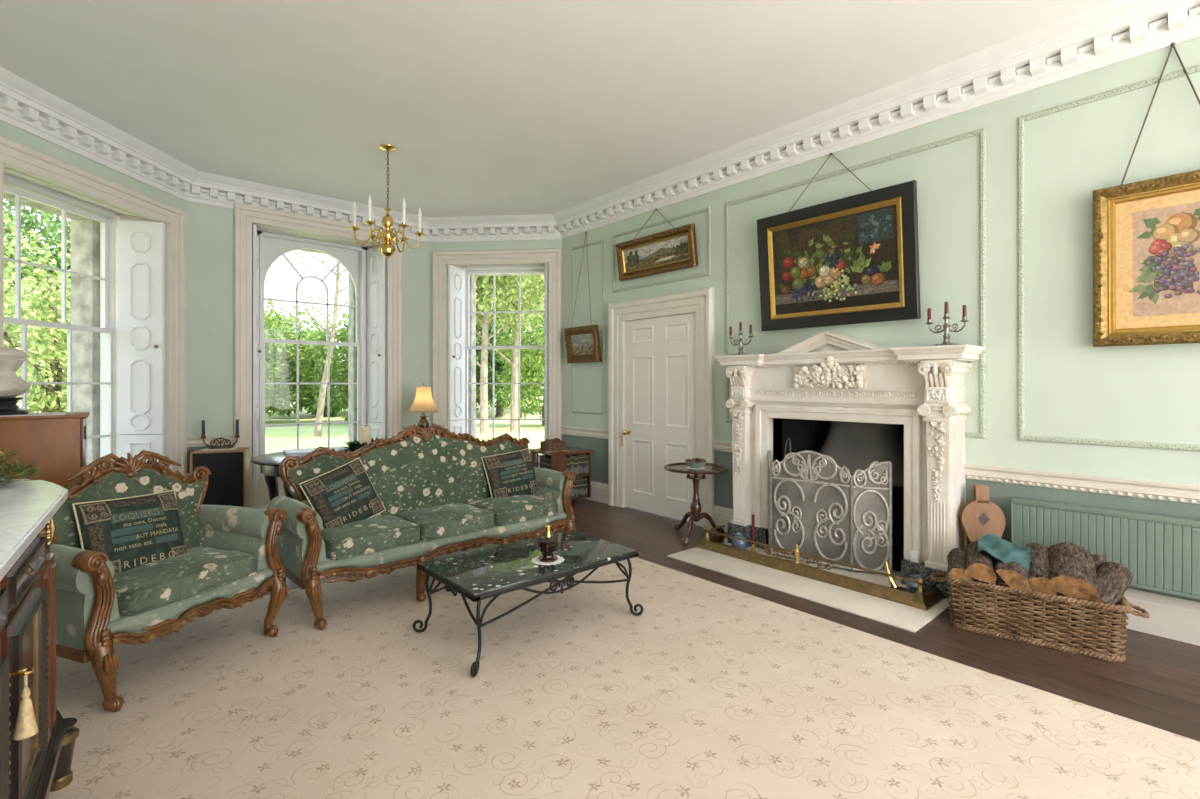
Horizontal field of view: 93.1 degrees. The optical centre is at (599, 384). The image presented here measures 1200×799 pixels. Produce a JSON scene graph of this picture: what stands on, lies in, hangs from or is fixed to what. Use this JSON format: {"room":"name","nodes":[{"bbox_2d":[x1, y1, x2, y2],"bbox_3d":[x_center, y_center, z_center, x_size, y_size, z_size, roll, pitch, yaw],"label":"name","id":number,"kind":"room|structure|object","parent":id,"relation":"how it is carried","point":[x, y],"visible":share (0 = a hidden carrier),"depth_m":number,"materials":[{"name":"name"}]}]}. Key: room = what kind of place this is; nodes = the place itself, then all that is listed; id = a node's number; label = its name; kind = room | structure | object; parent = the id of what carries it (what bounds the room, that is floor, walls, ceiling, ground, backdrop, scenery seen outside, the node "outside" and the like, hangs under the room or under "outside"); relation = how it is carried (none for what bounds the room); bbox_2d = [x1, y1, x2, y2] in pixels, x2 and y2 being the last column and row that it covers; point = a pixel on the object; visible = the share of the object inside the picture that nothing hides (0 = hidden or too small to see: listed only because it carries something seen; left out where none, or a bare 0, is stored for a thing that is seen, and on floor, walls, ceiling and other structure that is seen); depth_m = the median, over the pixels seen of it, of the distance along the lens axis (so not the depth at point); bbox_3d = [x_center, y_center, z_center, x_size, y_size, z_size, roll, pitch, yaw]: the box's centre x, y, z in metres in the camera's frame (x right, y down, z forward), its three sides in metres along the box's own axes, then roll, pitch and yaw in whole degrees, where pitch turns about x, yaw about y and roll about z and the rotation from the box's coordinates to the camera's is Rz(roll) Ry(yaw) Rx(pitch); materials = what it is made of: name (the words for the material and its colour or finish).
{"room":"historic interior","nodes":[
{"label":"historic interior","id":0,"kind":"room"},
{"bbox_2d":[0,121,184,210],"bbox_3d":[-4.032,-0.360,4.465,0.001,3.380,2.094,0,0,0],"label":"wall","id":1,"kind":"structure","parent":0,"point":[8,131],"depth_m":4.45,"materials":[{"name":"green paint"}]},
{"bbox_2d":[0,67,198,200],"bbox_3d":[-3.930,-1.902,4.464,0.205,0.254,2.094,0,0,0],"label":"crown molding","id":2,"kind":"structure","parent":1,"relation":"attached to","point":[24,105],"depth_m":4.36,"materials":[{"name":"white paint"}]},
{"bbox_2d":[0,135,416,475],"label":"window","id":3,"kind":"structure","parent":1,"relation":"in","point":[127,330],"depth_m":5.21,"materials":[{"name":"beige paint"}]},
{"bbox_2d":[118,220,164,433],"bbox_3d":[-4.227,-0.520,5.240,0.369,1.959,0.043,0,0,-10],"label":"shutter","id":4,"kind":"object","parent":3,"relation":"attached to","point":[141,243],"depth_m":5.23,"materials":[{"name":"white paint"}]},
{"bbox_2d":[118,434,164,464],"bbox_3d":[-4.227,0.777,5.240,0.369,0.625,0.043,0,0,-10],"label":"shutter","id":5,"kind":"object","parent":3,"relation":"attached to","point":[133,444],"depth_m":5.23,"materials":[{"name":"white paint"}]},
{"bbox_2d":[185,201,428,473],"bbox_3d":[-3.086,-0.360,6.324,2.480,3.380,0.001,0,0,-41],"label":"wall","id":6,"kind":"structure","parent":0,"point":[209,227],"depth_m":5.68,"materials":[{"name":"green paint"}]},
{"bbox_2d":[186,171,428,242],"bbox_3d":[-3.019,-1.902,6.246,2.480,0.254,0.205,0,0,-41],"label":"crown molding","id":7,"kind":"structure","parent":6,"relation":"attached to","point":[207,188],"depth_m":5.98,"materials":[{"name":"white paint"}]},
{"bbox_2d":[233,203,401,510],"bbox_3d":[-3.326,-0.320,6.634,1.800,3.300,0.898,0,0,-41],"label":"window","id":8,"kind":"structure","parent":6,"relation":"in","point":[261,236],"depth_m":6.59,"materials":[{"name":"beige paint"}]},
{"bbox_2d":[253,224,258,427],"bbox_3d":[-3.676,-0.601,6.079,0.043,2.119,0.369,0,0,-30],"label":"shutter","id":9,"kind":"object","parent":8,"relation":"attached to","point":[255,226],"depth_m":5.93,"materials":[{"name":"white paint"}]},
{"bbox_2d":[253,428,258,488],"bbox_3d":[-3.676,0.777,6.079,0.043,0.625,0.369,0,0,-30],"label":"shutter","id":10,"kind":"object","parent":8,"relation":"attached to","point":[255,430],"depth_m":5.92,"materials":[{"name":"white paint"}]},
{"bbox_2d":[367,246,384,422],"bbox_3d":[-2.727,-0.601,6.902,0.369,2.119,0.043,0,0,38],"label":"shutter","id":11,"kind":"object","parent":8,"relation":"attached to","point":[375,260],"depth_m":6.88,"materials":[{"name":"white paint"}]},
{"bbox_2d":[367,422,384,439],"bbox_3d":[-2.727,0.777,6.902,0.369,0.625,0.043,0,0,38],"label":"shutter","id":12,"kind":"object","parent":8,"relation":"attached to","point":[377,428],"depth_m":6.85,"materials":[{"name":"white paint"}]},
{"bbox_2d":[429,239,561,429],"bbox_3d":[-1.308,-0.360,7.058,1.690,3.380,0.001,0,0,5],"label":"wall","id":13,"kind":"structure","parent":0,"point":[521,244],"depth_m":7.09,"materials":[{"name":"green paint"}]},
{"bbox_2d":[429,214,560,242],"bbox_3d":[-1.317,-1.902,6.956,1.690,0.254,0.205,0,0,5],"label":"crown molding","id":14,"kind":"structure","parent":13,"relation":"attached to","point":[535,226],"depth_m":6.96,"materials":[{"name":"white paint"}]},
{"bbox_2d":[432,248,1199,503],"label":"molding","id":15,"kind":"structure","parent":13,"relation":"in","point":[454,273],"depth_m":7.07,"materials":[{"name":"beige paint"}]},
{"bbox_2d":[448,265,464,420],"bbox_3d":[-1.835,-0.520,7.309,0.043,1.959,0.369,0,0,16],"label":"shutter","id":16,"kind":"object","parent":15,"relation":"attached to","point":[456,274],"depth_m":7.28,"materials":[{"name":"white paint"}]},
{"bbox_2d":[448,419,464,434],"bbox_3d":[-1.835,0.777,7.309,0.043,0.625,0.369,0,0,16],"label":"shutter","id":17,"kind":"object","parent":15,"relation":"attached to","point":[457,426],"depth_m":7.28,"materials":[{"name":"white paint"}]},
{"bbox_2d":[544,263,547,420],"bbox_3d":[-0.684,-0.520,7.203,0.043,1.959,0.369,0,0,-5],"label":"shutter","id":18,"kind":"object","parent":15,"relation":"attached to","point":[546,264],"depth_m":7.02,"materials":[{"name":"white paint"}]},
{"bbox_2d":[0,0,1110,216],"bbox_3d":[-0.284,-2.205,3.228,7.000,0.350,10.250,0,0,-41],"label":"ceiling","id":19,"kind":"structure","parent":0,"point":[487,107],"depth_m":3.77,"materials":[{"name":"white paint"}]},
{"bbox_2d":[349,144,424,258],"bbox_3d":[-1.821,-1.555,4.880,0.568,0.950,0.606,0,0,-41],"label":"chandelier","id":20,"kind":"object","parent":19,"relation":"hanging from","point":[387,248],"visible":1,"depth_m":4.84,"materials":[{"name":"gold metal"}]},
{"bbox_2d":[251,498,1199,741],"bbox_3d":[-0.071,1.410,2.982,7.000,0.160,11.400,0,0,-41],"label":"floor","id":21,"kind":"structure","parent":0,"point":[1157,685],"depth_m":2.83,"materials":[{"name":"brown wood"}]},
{"bbox_2d":[0,412,89,487],"bbox_3d":[-3.599,0.759,3.463,0.725,1.142,0.472,0,0,-41],"label":"base cabinet","id":22,"kind":"object","parent":21,"relation":"on","point":[57,443],"visible":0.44,"depth_m":3.42,"materials":[{"name":"brown wood"}]},
{"bbox_2d":[0,412,67,416],"bbox_3d":[-3.564,0.186,3.463,0.468,0.003,0.398,0,0,-41],"label":"mat","id":23,"kind":"object","parent":22,"relation":"on","point":[45,413],"visible":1,"depth_m":3.45,"materials":[{"name":"white fabric"}]},
{"bbox_2d":[0,347,30,414],"bbox_3d":[-3.591,-0.020,3.437,0.221,0.407,0.229,0,0,30],"label":"urn","id":24,"kind":"object","parent":23,"relation":"on","point":[12,386],"visible":1,"depth_m":3.41,"materials":[{"name":"white ceramic"}]},
{"bbox_2d":[190,447,248,507],"bbox_3d":[-3.679,0.980,5.510,0.446,0.700,0.204,0,0,-21],"label":"speaker","id":25,"kind":"object","parent":21,"relation":"on","point":[228,480],"visible":0.54,"depth_m":5.44},
{"bbox_2d":[200,447,237,450],"bbox_3d":[-3.683,0.627,5.508,0.270,0.004,0.175,0,0,-21],"label":"mat","id":26,"kind":"object","parent":25,"relation":"on","point":[232,448],"visible":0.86,"depth_m":5.44,"materials":[{"name":"white fabric"}]},
{"bbox_2d":[200,419,239,448],"bbox_3d":[-3.673,0.485,5.504,0.332,0.280,0.120,0,0,-21],"label":"candlestick","id":27,"kind":"object","parent":26,"relation":"on","point":[237,435],"visible":1,"depth_m":5.49,"materials":[{"name":"brown metal"}]},
{"bbox_2d":[251,451,302,500],"bbox_3d":[-2.376,0.970,4.955,1.138,0.721,1.134,0,0,-41],"label":"round table","id":28,"kind":"object","parent":21,"relation":"on","point":[270,462],"visible":0.16,"depth_m":4.63,"materials":[{"name":"black wood"}]},
{"bbox_2d":[283,446,348,456],"bbox_3d":[-2.499,0.594,5.020,0.500,0.030,0.340,0,0,-33],"label":"mat","id":29,"kind":"object","parent":28,"relation":"on","point":[287,452],"visible":0.6,"depth_m":4.96,"materials":[{"name":"white fabric"}]},
{"bbox_2d":[359,426,370,444],"bbox_3d":[-2.079,0.488,5.040,0.100,0.240,0.100,0,0,-41],"label":"pillar candle","id":30,"kind":"object","parent":28,"relation":"on","point":[364,431],"visible":0.72,"depth_m":5.00,"materials":[{"name":"beige wax"}]},
{"bbox_2d":[529,446,593,504],"bbox_3d":[-0.443,1.029,6.312,0.550,0.602,0.550,0,0,-35],"label":"bookcase","id":31,"kind":"object","parent":21,"relation":"on","point":[558,459],"visible":0.42,"depth_m":6.18,"materials":[{"name":"red wood"}]},
{"bbox_2d":[539,438,567,452],"bbox_3d":[-0.509,0.660,6.176,0.267,0.134,0.192,0,0,-35],"label":"box","id":32,"kind":"object","parent":31,"relation":"on","point":[553,445],"visible":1,"depth_m":6.10,"materials":[{"name":"brown wood"}]},
{"bbox_2d":[48,541,1199,798],"bbox_3d":[0.250,1.324,1.441,3.825,0.012,6.250,0,0,-41],"label":"carpet","id":33,"kind":"object","parent":21,"relation":"on","point":[712,691],"visible":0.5,"depth_m":2.30,"materials":[{"name":"beige carpet"}]},
{"bbox_2d":[0,479,78,798],"bbox_3d":[-1.470,0.828,1.044,0.631,0.980,2.330,0,0,-38],"label":"base cabinet","id":34,"kind":"object","parent":33,"relation":"on","point":[37,745],"visible":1,"depth_m":1.46,"materials":[{"name":"red wood"}]},
{"bbox_2d":[0,445,48,487],"bbox_3d":[-2.104,0.247,1.826,0.503,0.178,0.441,0,0,-41],"label":"flower arrangement","id":35,"kind":"object","parent":34,"relation":"on","point":[27,470],"visible":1,"depth_m":1.91,"materials":[{"name":"green plant"}]},
{"bbox_2d":[50,450,287,711],"bbox_3d":[-2.151,0.831,2.752,0.769,0.995,0.938,0,0,20],"label":"armchair","id":36,"kind":"object","parent":33,"relation":"on","point":[233,551],"visible":0.81,"depth_m":2.63,"materials":[{"name":"green fabric"}]},
{"bbox_2d":[72,490,186,574],"bbox_3d":[-2.222,0.732,2.719,0.203,0.397,0.449,0,0,21],"label":"cushion","id":37,"kind":"object","parent":36,"relation":"on","point":[134,531],"visible":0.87,"depth_m":2.66,"materials":[{"name":"green fabric"}]},
{"bbox_2d":[113,547,253,612],"bbox_3d":[-2.067,0.909,2.721,0.476,0.134,0.594,0,0,20],"label":"seat cushion","id":38,"kind":"object","parent":36,"relation":"on","point":[165,585],"depth_m":2.61,"materials":[{"name":"green fabric"}]},
{"bbox_2d":[267,423,575,629],"bbox_3d":[-1.106,0.806,3.904,1.958,1.045,0.777,0,0,-44],"label":"sofa","id":39,"kind":"object","parent":33,"relation":"on","point":[432,486],"visible":0.91,"depth_m":3.75,"materials":[{"name":"green fabric"}]},
{"bbox_2d":[299,457,385,528],"bbox_3d":[-1.592,0.708,3.545,0.202,0.465,0.494,0,0,36],"label":"cushion","id":40,"kind":"object","parent":39,"relation":"on","point":[344,494],"visible":0.94,"depth_m":3.49,"materials":[{"name":"green fabric"}]},
{"bbox_2d":[321,515,419,557],"bbox_3d":[-1.436,0.910,3.469,0.534,0.130,0.472,0,0,-44],"label":"seat cushion","id":41,"kind":"object","parent":39,"relation":"on","point":[378,535],"depth_m":3.33,"materials":[{"name":"green fabric"}]},
{"bbox_2d":[395,503,493,538],"bbox_3d":[-1.048,0.911,3.844,0.534,0.132,0.474,0,0,-44],"label":"seat cushion","id":42,"kind":"object","parent":39,"relation":"on","point":[435,520],"depth_m":3.73,"materials":[{"name":"green fabric"}]},
{"bbox_2d":[481,448,537,497],"bbox_3d":[-0.685,0.713,4.419,0.464,0.390,0.196,0,0,-42],"label":"cushion","id":43,"kind":"object","parent":39,"relation":"on","point":[511,473],"visible":0.91,"depth_m":4.35,"materials":[{"name":"green fabric"}]},
{"bbox_2d":[467,495,555,523],"bbox_3d":[-0.658,0.910,4.218,0.534,0.133,0.474,0,0,-44],"label":"seat cushion","id":44,"kind":"object","parent":39,"relation":"on","point":[517,509],"depth_m":4.09,"materials":[{"name":"green fabric"}]},
{"bbox_2d":[412,530,643,676],"bbox_3d":[-0.373,1.132,3.124,1.088,0.372,0.651,0,0,-41],"label":"coffee table","id":45,"kind":"object","parent":33,"relation":"on","point":[478,575],"visible":0.94,"depth_m":2.98,"materials":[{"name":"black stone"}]},
{"bbox_2d":[531,555,564,564],"bbox_3d":[-0.280,0.944,3.055,0.176,0.002,0.176,0,0,-41],"label":"doily","id":46,"kind":"object","parent":45,"relation":"on","point":[535,560],"visible":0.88,"depth_m":3.02,"materials":[{"name":"white fabric"}]},
{"bbox_2d":[538,525,557,562],"bbox_3d":[-0.280,0.851,3.055,0.104,0.184,0.104,0,0,-18],"label":"lamp","id":47,"kind":"object","parent":46,"relation":"on","point":[548,544],"visible":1,"depth_m":3.02,"materials":[{"name":"brown glass"}]},
{"bbox_2d":[664,462,728,544],"bbox_3d":[0.834,1.024,4.950,0.558,0.613,0.563,0,0,-41],"label":"table","id":48,"kind":"object","parent":21,"relation":"on","point":[695,515],"visible":0.94,"depth_m":4.92,"materials":[{"name":"brown wood"}]},
{"bbox_2d":[667,538,963,632],"bbox_3d":[1.462,1.325,4.025,0.958,0.010,1.777,0,0,-41],"label":"hearth slab","id":49,"kind":"object","parent":21,"relation":"on","point":[895,614],"visible":0.49,"depth_m":3.71,"materials":[{"name":"beige stone"}]},
{"bbox_2d":[697,525,944,610],"bbox_3d":[1.452,1.220,4.051,0.290,0.200,1.710,0,0,-41],"label":"fireplace fender","id":50,"kind":"object","parent":49,"relation":"on","point":[930,598],"visible":0.99,"depth_m":3.82,"materials":[{"name":"gold metal"}]},
{"bbox_2d":[768,450,891,573],"bbox_3d":[1.612,0.905,4.210,0.241,0.829,0.976,0,0,-41],"label":"fire screen","id":51,"kind":"object","parent":49,"relation":"on","point":[816,505],"visible":0.98,"depth_m":4.09,"materials":[{"name":"grey metal"}]},
{"bbox_2d":[714,331,985,598],"bbox_3d":[1.705,0.472,4.191,0.370,1.709,1.852,0,0,-41],"label":"mantelpiece","id":52,"kind":"object","parent":49,"relation":"on","point":[826,376],"visible":1,"depth_m":3.91,"materials":[{"name":"beige stone"}]},
{"bbox_2d":[728,322,753,354],"bbox_3d":[1.181,-0.379,4.775,0.132,0.287,0.236,0,0,-18],"label":"candelabrum","id":53,"kind":"object","parent":52,"relation":"on","point":[740,352],"visible":0.94,"depth_m":4.76,"materials":[{"name":"silver metal"}]},
{"bbox_2d":[714,344,985,366],"bbox_3d":[1.705,-0.184,4.191,0.370,0.101,1.852,0,0,-41],"label":"shelf","id":54,"kind":"object","parent":52,"relation":"attached to","point":[945,355],"depth_m":3.93,"materials":[{"name":"beige stone"}]},
{"bbox_2d":[925,302,968,345],"bbox_3d":[2.196,-0.379,3.604,0.132,0.287,0.236,0,0,-18],"label":"candelabrum","id":55,"kind":"object","parent":52,"relation":"on","point":[946,326],"visible":0.85,"depth_m":3.59,"materials":[{"name":"silver metal"}]},
{"bbox_2d":[885,560,916,593],"bbox_3d":[1.881,1.219,3.545,0.193,0.201,0.070,0,0,41],"label":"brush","id":56,"kind":"object","parent":49,"relation":"on","point":[893,584],"visible":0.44,"depth_m":3.57,"materials":[{"name":"gold metal"}]},
{"bbox_2d":[773,418,903,571],"bbox_3d":[1.952,0.680,4.405,0.560,1.300,1.032,0,0,-41],"label":"firebox","id":57,"kind":"object","parent":21,"relation":"on","point":[804,435],"depth_m":4.73,"materials":[{"name":"black metal"}]},
{"bbox_2d":[819,421,903,486],"bbox_3d":[1.987,0.730,4.435,0.388,1.160,0.860,0,0,-41],"label":"canopy","id":58,"kind":"object","parent":57,"relation":"on","point":[854,446],"visible":0.43,"depth_m":4.33,"materials":[{"name":"metal"}]},
{"bbox_2d":[959,485,1005,542],"bbox_3d":[2.373,0.982,3.529,0.236,0.700,0.128,0,0,17],"label":"bellows","id":59,"kind":"object","parent":21,"relation":"on","point":[979,516],"visible":0.66,"depth_m":3.51,"materials":[{"name":"brown wood"}]},
{"bbox_2d":[931,572,1149,662],"bbox_3d":[2.329,1.195,3.077,0.937,0.283,0.469,0,0,35],"label":"basket","id":60,"kind":"object","parent":21,"relation":"on","point":[963,615],"visible":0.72,"depth_m":2.88,"materials":[{"name":"brown wicker"}]},
{"bbox_2d":[947,548,971,587],"bbox_3d":[2.047,1.044,3.241,0.117,0.137,0.347,0,0,31],"label":"log","id":61,"kind":"object","parent":60,"relation":"in","point":[956,556],"visible":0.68,"depth_m":3.17,"materials":[{"name":"brown wood"}]},
{"bbox_2d":[964,541,996,583],"bbox_3d":[2.126,0.987,3.181,0.151,0.145,0.360,0,0,34],"label":"log","id":62,"kind":"object","parent":60,"relation":"in","point":[981,565],"visible":0.84,"depth_m":3.06,"materials":[{"name":"brown wood"}]},
{"bbox_2d":[996,559,1032,592],"bbox_3d":[2.241,0.991,3.063,0.162,0.152,0.343,0,0,40],"label":"log","id":63,"kind":"object","parent":60,"relation":"in","point":[1015,575],"visible":0.52,"depth_m":2.94,"materials":[{"name":"brown wood"}]},
{"bbox_2d":[1001,594,1035,633],"bbox_3d":[2.275,1.242,3.091,0.135,0.134,0.350,0,0,41],"label":"log","id":64,"kind":"object","parent":60,"relation":"on","point":[1010,594],"visible":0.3,"depth_m":2.97,"materials":[{"name":"brown wood"}]},
{"bbox_2d":[1026,543,1057,594],"bbox_3d":[2.342,0.985,3.037,0.136,0.203,0.355,0,0,33],"label":"log","id":65,"kind":"object","parent":60,"relation":"in","point":[1039,574],"visible":0.5,"depth_m":2.96,"materials":[{"name":"brown wood"}]},
{"bbox_2d":[978,533,1030,570],"bbox_3d":[2.223,0.926,3.132,0.235,0.142,0.245,0,0,35],"label":"glove","id":66,"kind":"object","parent":65,"relation":"on","point":[1005,551],"visible":0.98,"depth_m":3.11,"materials":[{"name":"teal fabric"}]},
{"bbox_2d":[1035,602,1073,643],"bbox_3d":[2.400,1.244,3.014,0.130,0.129,0.350,0,0,31],"label":"log","id":67,"kind":"object","parent":60,"relation":"in","point":[1059,642],"visible":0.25,"depth_m":2.88,"materials":[{"name":"brown wood"}]},
{"bbox_2d":[1044,542,1098,598],"bbox_3d":[2.443,0.959,2.955,0.221,0.209,0.367,0,0,38],"label":"log","id":68,"kind":"object","parent":60,"relation":"in","point":[1072,569],"visible":0.9,"depth_m":2.87,"materials":[{"name":"brown wood"}]},
{"bbox_2d":[1072,609,1106,648],"bbox_3d":[2.524,1.241,2.937,0.132,0.134,0.340,0,0,38],"label":"log","id":69,"kind":"object","parent":60,"relation":"on","point":[1073,609],"visible":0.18,"depth_m":2.82,"materials":[{"name":"brown wood"}]},
{"bbox_2d":[1078,562,1131,618],"bbox_3d":[2.546,1.035,2.866,0.346,0.232,0.137,0,0,-33],"label":"log","id":70,"kind":"object","parent":60,"relation":"in","point":[1113,578],"visible":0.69,"depth_m":2.83,"materials":[{"name":"brown wood"}]},
{"bbox_3d":[-2.011,0.971,6.488,0.500,0.709,0.500,0,0,-41],"label":"pedestal table","id":71,"kind":"object","parent":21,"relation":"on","visible":0},
{"bbox_2d":[408,383,437,428],"bbox_3d":[-2.011,0.304,6.488,0.341,0.625,0.341,0,0,-41],"label":"table lamp","id":72,"kind":"object","parent":71,"relation":"on","point":[423,402],"visible":0.73,"depth_m":6.42,"materials":[{"name":"brown metal"}]},
{"bbox_2d":[562,37,1199,601],"bbox_3d":[2.115,-0.360,4.003,0.001,3.380,7.880,0,0,-41],"label":"wall","id":73,"kind":"structure","parent":0,"point":[1074,388],"depth_m":3.51,"materials":[{"name":"green paint"}]},
{"bbox_2d":[564,231,601,362],"bbox_3d":[-0.200,-1.014,6.563,0.141,1.532,0.576,0,0,-42],"label":"painting","id":74,"kind":"object","parent":73,"relation":"attached to","point":[582,343],"visible":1,"depth_m":6.55,"materials":[{"name":"wood"}]},
{"bbox_2d":[571,333,594,354],"bbox_3d":[-0.203,-0.465,6.566,0.002,0.255,0.480,-10,7,-40],"label":"picture","id":75,"kind":"object","parent":74,"relation":"attached to","point":[582,344],"depth_m":6.56},
{"bbox_2d":[572,238,604,414],"bbox_3d":[-0.145,-0.645,6.597,0.015,1.980,0.590,0,0,-41],"label":"trim","id":76,"kind":"structure","parent":73,"relation":"attached to","point":[600,240],"depth_m":6.39,"materials":[{"name":"paint"}]},
{"bbox_2d":[615,209,697,280],"bbox_3d":[0.548,-1.440,5.703,0.137,0.679,1.051,0,0,-41],"label":"landscape painting","id":77,"kind":"object","parent":73,"relation":"attached to","point":[673,249],"visible":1,"depth_m":5.65,"materials":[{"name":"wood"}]},
{"bbox_2d":[624,235,688,271],"bbox_3d":[0.552,-1.305,5.697,0.004,0.229,0.979,-10,7,-40],"label":"picture","id":78,"kind":"object","parent":77,"relation":"attached to","point":[675,249],"depth_m":5.67},
{"bbox_2d":[608,287,713,528],"bbox_3d":[0.590,0.223,5.764,0.118,2.215,1.412,0,0,-41],"label":"door","id":79,"kind":"structure","parent":73,"relation":"in","point":[661,348],"depth_m":5.74,"materials":[{"name":"beige paint"}]},
{"bbox_2d":[612,207,710,292],"bbox_3d":[0.578,-1.323,5.763,0.015,0.637,1.349,0,0,-41],"label":"trim","id":80,"kind":"structure","parent":73,"relation":"attached to","point":[708,209],"depth_m":5.67,"materials":[{"name":"paint"}]},
{"bbox_2d":[757,153,920,330],"bbox_3d":[1.753,-1.111,4.309,0.142,1.337,1.222,0,0,-41],"label":"painting","id":81,"kind":"object","parent":73,"relation":"attached to","point":[854,259],"visible":1,"depth_m":4.23,"materials":[{"name":"black paint"}]},
{"bbox_2d":[773,204,899,314],"bbox_3d":[1.742,-0.906,4.306,0.012,0.675,0.989,-6,4,-41],"label":"picture","id":82,"kind":"object","parent":81,"relation":"attached to","point":[849,260],"depth_m":4.25,"materials":[{"name":"paint"}]},
{"bbox_2d":[725,127,985,437],"bbox_3d":[1.788,-0.642,4.367,0.015,1.975,2.009,0,0,-41],"label":"trim","id":83,"kind":"structure","parent":73,"relation":"attached to","point":[982,132],"depth_m":3.67,"materials":[{"name":"paint"}]},
{"bbox_2d":[553,0,1199,238],"bbox_3d":[2.037,-1.902,3.936,0.205,0.254,7.880,0,0,-41],"label":"crown molding","id":84,"kind":"structure","parent":73,"relation":"attached to","point":[1112,32],"depth_m":3.77,"materials":[{"name":"white paint"}]},
{"bbox_2d":[584,481,1199,645],"bbox_3d":[2.105,1.222,3.995,0.026,0.215,7.880,0,0,-41],"label":"baseboard","id":85,"kind":"structure","parent":73,"relation":"attached to","point":[1174,618],"depth_m":3.01,"materials":[{"name":"beige paint"}]},
{"bbox_2d":[1011,497,1199,599],"bbox_3d":[3.169,0.884,2.714,0.094,0.392,1.987,0,0,-41],"label":"radiator","id":86,"kind":"object","parent":73,"relation":"attached to","point":[1161,553],"visible":0.66,"depth_m":3.04,"materials":[{"name":"green metal"}]},
{"bbox_2d":[1018,64,1199,451],"bbox_3d":[3.393,-0.643,2.515,0.015,1.977,2.556,0,0,-41],"label":"trim","id":87,"kind":"structure","parent":73,"relation":"attached to","point":[1021,120],"depth_m":3.46,"materials":[{"name":"paint"}]},
{"bbox_2d":[1092,42,1199,346],"bbox_3d":[2.961,-0.996,2.944,0.105,1.579,0.621,0,0,-41],"label":"print","id":88,"kind":"object","parent":73,"relation":"attached to","point":[1146,233],"visible":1,"depth_m":3.01,"materials":[{"name":"paper"}]},
{"bbox_2d":[1116,189,1199,328],"bbox_3d":[2.961,-0.642,2.944,0.009,0.684,0.436,-1,1,-41],"label":"picture","id":89,"kind":"object","parent":88,"relation":"attached to","point":[1158,233],"depth_m":2.98,"materials":[{"name":"paper"}]},
{"label":"outside","id":90,"kind":"structure","parent":0,"visible":0},
{"bbox_2d":[17,388,543,453],"bbox_3d":[-32.063,1.350,36.988,180.000,1.255,137.900,0,0,-41],"label":"lawn","id":91,"kind":"structure","parent":90,"point":[278,438],"depth_m":20.68,"materials":[{"name":"green plant"}]},
{"bbox_2d":[4,204,52,312],"bbox_3d":[-21.860,-3.320,16.383,9.162,10.604,9.016,0,0,43],"label":"broad tree","id":92,"kind":"object","parent":91,"relation":"on","point":[26,233],"visible":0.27,"depth_m":19.40,"materials":[{"name":"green plant"}]},
{"bbox_2d":[4,213,70,412],"bbox_3d":[-12.711,-0.736,13.209,6.350,5.669,6.442,0,0,-20],"label":"broad tree","id":93,"kind":"object","parent":91,"relation":"on","point":[50,348],"visible":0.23,"depth_m":12.04,"materials":[{"name":"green plant"}]},
{"bbox_2d":[4,199,70,373],"bbox_3d":[-25.136,-4.704,22.270,10.324,13.365,11.003,0,0,-27],"label":"broad tree","id":94,"kind":"object","parent":91,"relation":"on","point":[24,217],"visible":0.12,"depth_m":21.92,"materials":[{"name":"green plant"}]},
{"bbox_2d":[7,212,70,407],"bbox_3d":[-21.788,-3.088,23.864,6.809,10.140,7.554,0,0,2],"label":"broad tree","id":95,"kind":"object","parent":91,"relation":"on","point":[45,213],"visible":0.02,"depth_m":23.30,"materials":[{"name":"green plant"}]},
{"bbox_2d":[264,296,340,416],"bbox_3d":[-15.645,-0.972,26.341,6.153,5.909,6.515,0,0,30],"label":"broad tree","id":96,"kind":"object","parent":91,"relation":"on","point":[273,323],"visible":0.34,"depth_m":25.85,"materials":[{"name":"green plant"}]},
{"bbox_2d":[265,331,347,416],"bbox_3d":[-15.968,-0.423,32.274,6.053,5.258,5.957,0,0,13],"label":"broad tree","id":97,"kind":"object","parent":91,"relation":"on","point":[304,403],"visible":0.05,"depth_m":30.69,"materials":[{"name":"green plant"}]},
{"bbox_2d":[268,252,347,436],"bbox_3d":[-8.574,-2.380,18.414,3.906,8.752,4.756,0,0,6],"label":"leaning tree","id":98,"kind":"object","parent":91,"relation":"on","point":[321,401],"visible":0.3,"depth_m":18.45,"materials":[{"name":"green plant"}]},
{"bbox_2d":[294,309,347,421],"bbox_3d":[-10.869,-0.610,25.956,5.532,5.414,5.745,0,0,0],"label":"broad tree","id":99,"kind":"object","parent":91,"relation":"on","point":[313,351],"visible":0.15,"depth_m":24.98,"materials":[{"name":"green plant"}]},
{"bbox_2d":[476,283,543,416],"bbox_3d":[-6.117,-2.687,32.799,7.147,9.332,6.956,0,0,37],"label":"broad tree","id":100,"kind":"object","parent":91,"relation":"on","point":[499,404],"visible":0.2,"depth_m":31.45,"materials":[{"name":"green plant"}]},
{"bbox_2d":[476,275,544,433],"bbox_3d":[-3.849,-4.416,19.454,7.970,12.793,9.188,0,0,22],"label":"tree","id":101,"kind":"object","parent":91,"relation":"on","point":[485,324],"visible":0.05,"depth_m":19.39,"materials":[{"name":"green plant"}]},
{"bbox_2d":[476,275,544,431],"bbox_3d":[-3.003,-4.698,20.453,7.457,13.363,8.925,0,0,-33],"label":"tree","id":102,"kind":"object","parent":91,"relation":"on","point":[514,378],"visible":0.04,"depth_m":20.39,"materials":[{"name":"green plant"}]},
{"bbox_2d":[491,294,544,426],"bbox_3d":[-2.392,-0.939,23.893,4.841,5.843,4.627,0,0,24],"label":"broad tree","id":103,"kind":"object","parent":91,"relation":"on","point":[531,370],"visible":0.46,"depth_m":22.94,"materials":[{"name":"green plant"}]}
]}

